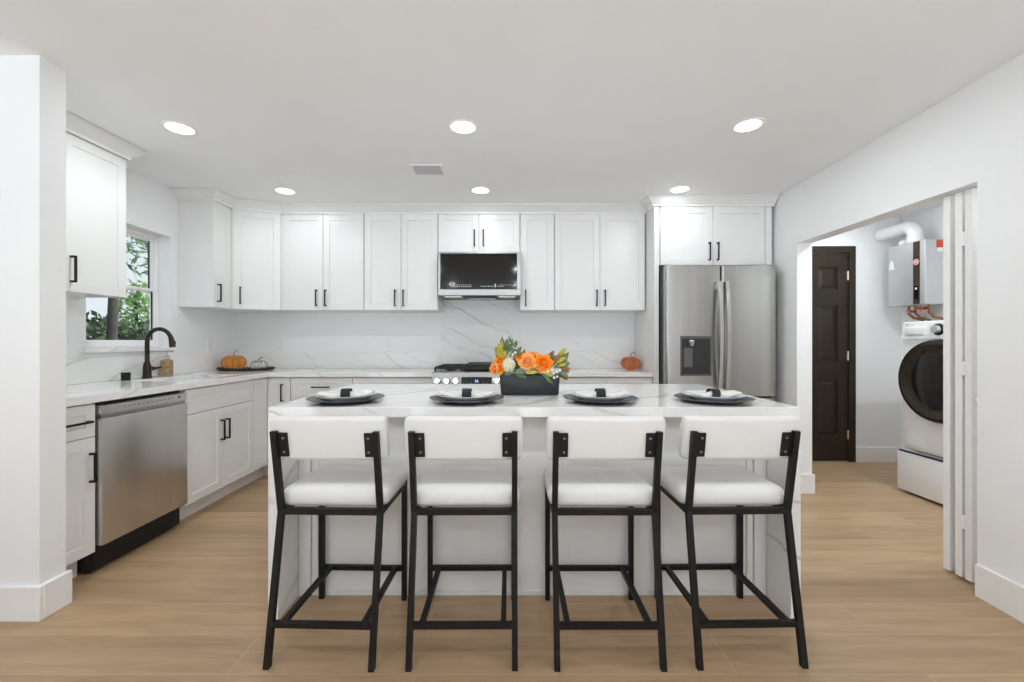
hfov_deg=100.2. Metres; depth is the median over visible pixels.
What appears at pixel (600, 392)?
napkin ring
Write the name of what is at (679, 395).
charger plate
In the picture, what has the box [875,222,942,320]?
water heater
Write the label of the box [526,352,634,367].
backsplash
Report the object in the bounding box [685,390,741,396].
napkin
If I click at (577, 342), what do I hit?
wall outlet
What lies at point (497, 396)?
charger plate
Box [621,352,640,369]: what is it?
pumpkin
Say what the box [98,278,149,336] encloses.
tree
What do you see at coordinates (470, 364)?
griddle
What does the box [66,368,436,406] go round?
countertop
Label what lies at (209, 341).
wall outlet
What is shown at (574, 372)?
countertop
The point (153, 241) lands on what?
window
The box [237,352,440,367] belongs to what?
backsplash
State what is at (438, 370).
cooktop
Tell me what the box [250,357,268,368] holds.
pumpkin
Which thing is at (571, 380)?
base cabinet
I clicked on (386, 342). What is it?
wall outlet
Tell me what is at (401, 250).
upper cabinet
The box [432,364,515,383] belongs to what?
range
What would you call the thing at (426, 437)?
counter stool
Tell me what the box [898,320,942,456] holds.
washing machine
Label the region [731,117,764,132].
recessed light
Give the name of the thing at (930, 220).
wall
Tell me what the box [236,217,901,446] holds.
wall
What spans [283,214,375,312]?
upper cabinet
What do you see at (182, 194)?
trim
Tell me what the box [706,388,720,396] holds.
napkin ring
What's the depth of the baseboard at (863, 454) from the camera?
4.27 m
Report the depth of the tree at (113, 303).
6.79 m
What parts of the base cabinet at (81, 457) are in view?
drawer, handle, door, handle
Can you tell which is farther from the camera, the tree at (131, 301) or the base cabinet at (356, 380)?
the tree at (131, 301)
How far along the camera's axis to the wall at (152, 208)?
3.46 m
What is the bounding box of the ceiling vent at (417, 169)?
[409,164,446,175]
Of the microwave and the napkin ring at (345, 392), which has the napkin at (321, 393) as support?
the napkin ring at (345, 392)
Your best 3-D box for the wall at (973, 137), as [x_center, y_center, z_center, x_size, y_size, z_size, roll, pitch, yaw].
[2.214,-0.017,0.540,0.120,2.447,7.490,0,0,2]
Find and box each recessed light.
[161,120,197,135]
[273,187,296,194]
[448,119,477,133]
[470,186,490,193]
[669,185,690,192]
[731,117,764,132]
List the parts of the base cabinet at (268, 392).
door, door, handle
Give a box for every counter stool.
[262,415,407,671]
[405,416,522,671]
[543,416,666,671]
[654,415,808,670]
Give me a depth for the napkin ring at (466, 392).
2.01 m
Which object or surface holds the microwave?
attached to the upper cabinet at (456, 232)
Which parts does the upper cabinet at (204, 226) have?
handle, door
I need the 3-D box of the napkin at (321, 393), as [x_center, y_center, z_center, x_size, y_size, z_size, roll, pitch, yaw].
[-0.787,0.252,2.035,0.244,0.042,0.090,0,0,-6]
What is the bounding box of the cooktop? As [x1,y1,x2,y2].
[432,369,514,371]
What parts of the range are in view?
knob, knob, knob, control panel, knob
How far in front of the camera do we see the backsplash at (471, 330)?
4.26 m
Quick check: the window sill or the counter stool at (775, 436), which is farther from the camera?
the window sill
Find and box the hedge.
[86,310,149,346]
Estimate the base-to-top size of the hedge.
2.019 m
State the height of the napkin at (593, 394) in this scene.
0.042 m
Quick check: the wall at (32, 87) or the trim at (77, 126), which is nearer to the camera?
the wall at (32, 87)
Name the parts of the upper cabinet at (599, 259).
door, handle, door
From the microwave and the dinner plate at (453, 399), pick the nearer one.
the dinner plate at (453, 399)
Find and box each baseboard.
[0,570,71,621]
[801,474,1023,622]
[856,447,904,461]
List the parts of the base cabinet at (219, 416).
door, drawer, handle, handle, door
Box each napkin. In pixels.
[317,391,374,396]
[440,391,492,396]
[573,391,627,396]
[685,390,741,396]
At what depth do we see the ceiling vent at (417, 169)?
3.08 m
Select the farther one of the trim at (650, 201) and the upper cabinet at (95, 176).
the trim at (650, 201)
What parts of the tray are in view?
dish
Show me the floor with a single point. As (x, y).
(189, 603)
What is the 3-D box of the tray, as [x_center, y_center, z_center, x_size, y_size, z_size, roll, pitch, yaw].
[-2.465,0.256,3.970,0.504,0.032,0.267,0,0,-5]
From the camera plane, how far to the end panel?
3.80 m
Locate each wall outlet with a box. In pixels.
[207,339,211,350]
[383,339,390,350]
[574,339,581,350]
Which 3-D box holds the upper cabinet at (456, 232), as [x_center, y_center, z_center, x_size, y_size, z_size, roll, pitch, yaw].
[-0.302,-1.024,4.082,0.750,0.418,0.392,0,0,0]
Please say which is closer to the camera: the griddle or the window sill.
the window sill
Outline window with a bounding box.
[86,227,158,346]
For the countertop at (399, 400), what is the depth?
1.91 m
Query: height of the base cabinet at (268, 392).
0.894 m
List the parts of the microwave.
door glass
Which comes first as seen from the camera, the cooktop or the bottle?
the bottle
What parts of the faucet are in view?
spout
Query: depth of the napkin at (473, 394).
2.02 m
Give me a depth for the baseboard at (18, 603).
1.84 m
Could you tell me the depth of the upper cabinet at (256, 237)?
3.85 m
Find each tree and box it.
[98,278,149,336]
[106,236,147,339]
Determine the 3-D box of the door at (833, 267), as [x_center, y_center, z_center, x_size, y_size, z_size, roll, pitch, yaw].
[3.014,0.130,4.334,0.829,2.154,0.132,0,0,0]
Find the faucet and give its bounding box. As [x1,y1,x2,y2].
[142,327,175,378]
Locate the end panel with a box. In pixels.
[635,207,658,383]
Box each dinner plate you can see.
[314,390,376,401]
[437,390,495,401]
[571,390,629,401]
[682,390,746,401]
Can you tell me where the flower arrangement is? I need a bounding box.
[489,336,570,394]
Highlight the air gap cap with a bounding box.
[121,372,130,380]
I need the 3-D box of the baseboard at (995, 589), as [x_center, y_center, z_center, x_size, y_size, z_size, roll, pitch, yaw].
[2.201,1.132,0.227,0.150,0.150,6.866,0,0,2]
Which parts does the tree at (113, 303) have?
crown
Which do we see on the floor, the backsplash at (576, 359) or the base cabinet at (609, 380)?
the base cabinet at (609, 380)
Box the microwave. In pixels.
[438,252,520,299]
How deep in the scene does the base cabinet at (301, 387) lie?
3.75 m
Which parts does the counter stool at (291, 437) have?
leg, post, leg, backrest, seat frame, seat, leg, post, leg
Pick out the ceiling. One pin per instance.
(325, 101)
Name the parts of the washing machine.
detergent drawer, door, control panel, door glass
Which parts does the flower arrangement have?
planter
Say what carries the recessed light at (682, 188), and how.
in the ceiling
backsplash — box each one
[66,352,236,384]
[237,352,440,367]
[441,299,520,364]
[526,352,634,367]
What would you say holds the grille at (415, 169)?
attached to the ceiling vent at (417, 169)
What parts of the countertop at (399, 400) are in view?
waterfall panel, waterfall panel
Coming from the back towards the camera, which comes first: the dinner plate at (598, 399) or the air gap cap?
the air gap cap
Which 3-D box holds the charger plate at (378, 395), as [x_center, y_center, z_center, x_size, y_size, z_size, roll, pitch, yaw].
[-0.787,0.275,2.035,0.352,0.022,0.352,0,0,-6]
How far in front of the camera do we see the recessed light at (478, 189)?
3.51 m
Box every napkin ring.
[340,388,352,396]
[462,388,471,396]
[595,388,605,396]
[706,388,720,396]
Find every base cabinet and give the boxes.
[66,403,96,577]
[177,380,252,519]
[242,377,291,486]
[291,377,352,400]
[299,417,765,595]
[353,377,431,383]
[559,377,605,383]
[606,377,651,383]
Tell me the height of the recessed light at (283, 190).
0.008 m
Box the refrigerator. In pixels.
[659,265,775,401]
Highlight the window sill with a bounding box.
[81,346,176,352]
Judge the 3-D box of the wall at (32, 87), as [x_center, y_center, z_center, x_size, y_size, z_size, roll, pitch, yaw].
[-2.825,-0.017,1.912,1.550,2.447,0.110,0,0,0]
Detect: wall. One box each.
[0,55,65,584]
[66,168,235,358]
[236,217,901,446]
[772,53,1023,585]
[902,204,942,447]
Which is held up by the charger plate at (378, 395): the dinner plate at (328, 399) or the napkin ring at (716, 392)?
the dinner plate at (328, 399)
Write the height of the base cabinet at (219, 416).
0.894 m
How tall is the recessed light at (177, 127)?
0.008 m
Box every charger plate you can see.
[306,393,384,404]
[429,394,503,404]
[563,393,638,404]
[674,393,755,404]
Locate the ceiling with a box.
[0,0,1023,216]
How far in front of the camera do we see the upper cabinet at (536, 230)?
3.93 m
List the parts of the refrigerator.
door, handle, handle, door, freezer drawer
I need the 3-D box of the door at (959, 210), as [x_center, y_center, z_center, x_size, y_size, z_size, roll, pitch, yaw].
[2.444,0.218,2.170,0.368,1.947,0.166,0,0,0]
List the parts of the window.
sash, sash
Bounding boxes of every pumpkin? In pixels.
[220,350,246,369]
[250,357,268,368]
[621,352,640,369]
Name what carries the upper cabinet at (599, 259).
attached to the wall at (878, 325)
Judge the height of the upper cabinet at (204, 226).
0.950 m
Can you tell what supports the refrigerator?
on the floor
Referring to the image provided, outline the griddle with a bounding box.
[465,362,491,367]
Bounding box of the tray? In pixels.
[216,366,274,370]
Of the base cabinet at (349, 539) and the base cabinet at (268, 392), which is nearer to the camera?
the base cabinet at (349, 539)
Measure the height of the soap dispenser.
0.199 m
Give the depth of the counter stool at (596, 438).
1.64 m
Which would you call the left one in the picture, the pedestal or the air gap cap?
the air gap cap
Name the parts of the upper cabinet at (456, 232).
door, door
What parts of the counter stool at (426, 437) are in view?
leg, post, leg, backrest, seat frame, seat, leg, leg, post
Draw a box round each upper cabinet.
[66,132,125,297]
[179,201,230,308]
[205,208,299,312]
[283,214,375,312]
[365,214,443,312]
[438,214,519,251]
[519,214,553,312]
[551,214,644,312]
[659,207,771,270]
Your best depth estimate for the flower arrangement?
2.25 m
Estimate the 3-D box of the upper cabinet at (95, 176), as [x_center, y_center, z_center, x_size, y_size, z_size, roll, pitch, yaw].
[-2.597,-0.753,2.366,0.322,0.950,0.752,0,0,0]
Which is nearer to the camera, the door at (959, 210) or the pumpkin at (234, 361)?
the door at (959, 210)
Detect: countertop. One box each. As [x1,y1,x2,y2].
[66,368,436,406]
[268,384,800,618]
[526,368,652,376]
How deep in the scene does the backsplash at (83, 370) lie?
3.05 m
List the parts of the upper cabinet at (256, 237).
handle, door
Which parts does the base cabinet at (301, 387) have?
door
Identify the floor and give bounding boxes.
[0,461,1023,681]
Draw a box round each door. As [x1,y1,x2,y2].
[812,246,855,461]
[943,188,976,582]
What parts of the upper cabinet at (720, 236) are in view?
door, handle, door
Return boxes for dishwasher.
[77,391,186,572]
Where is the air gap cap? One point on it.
(125, 376)
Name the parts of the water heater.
casing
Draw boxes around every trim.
[66,110,148,160]
[171,188,646,213]
[640,195,778,211]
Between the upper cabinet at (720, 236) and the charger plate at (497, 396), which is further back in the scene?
the upper cabinet at (720, 236)
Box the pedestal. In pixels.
[897,448,942,503]
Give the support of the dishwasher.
on the floor
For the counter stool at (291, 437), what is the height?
0.918 m
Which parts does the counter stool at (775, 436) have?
leg, post, leg, seat, seat frame, leg, backrest, post, leg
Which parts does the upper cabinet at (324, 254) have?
door, door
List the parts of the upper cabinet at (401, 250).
door, handle, door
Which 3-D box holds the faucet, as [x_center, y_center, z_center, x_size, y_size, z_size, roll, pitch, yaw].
[-2.580,0.085,3.177,0.237,0.374,0.156,0,0,0]
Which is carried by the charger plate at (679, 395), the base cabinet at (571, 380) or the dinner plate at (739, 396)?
the dinner plate at (739, 396)
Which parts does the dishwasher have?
kick plate, pocket handle, door, control panel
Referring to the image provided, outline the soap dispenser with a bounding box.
[160,350,173,375]
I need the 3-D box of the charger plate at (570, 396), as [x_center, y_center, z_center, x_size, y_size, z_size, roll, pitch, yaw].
[0.419,0.275,2.035,0.352,0.022,0.352,0,0,0]
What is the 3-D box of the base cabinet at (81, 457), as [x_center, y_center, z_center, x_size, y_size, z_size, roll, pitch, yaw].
[-2.431,0.760,2.086,0.650,0.894,0.226,0,0,0]
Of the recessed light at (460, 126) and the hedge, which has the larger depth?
the hedge
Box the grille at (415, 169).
[413,167,441,171]
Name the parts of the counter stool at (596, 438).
leg, post, leg, seat, seat frame, backrest, leg, post, leg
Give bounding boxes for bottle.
[160,359,172,375]

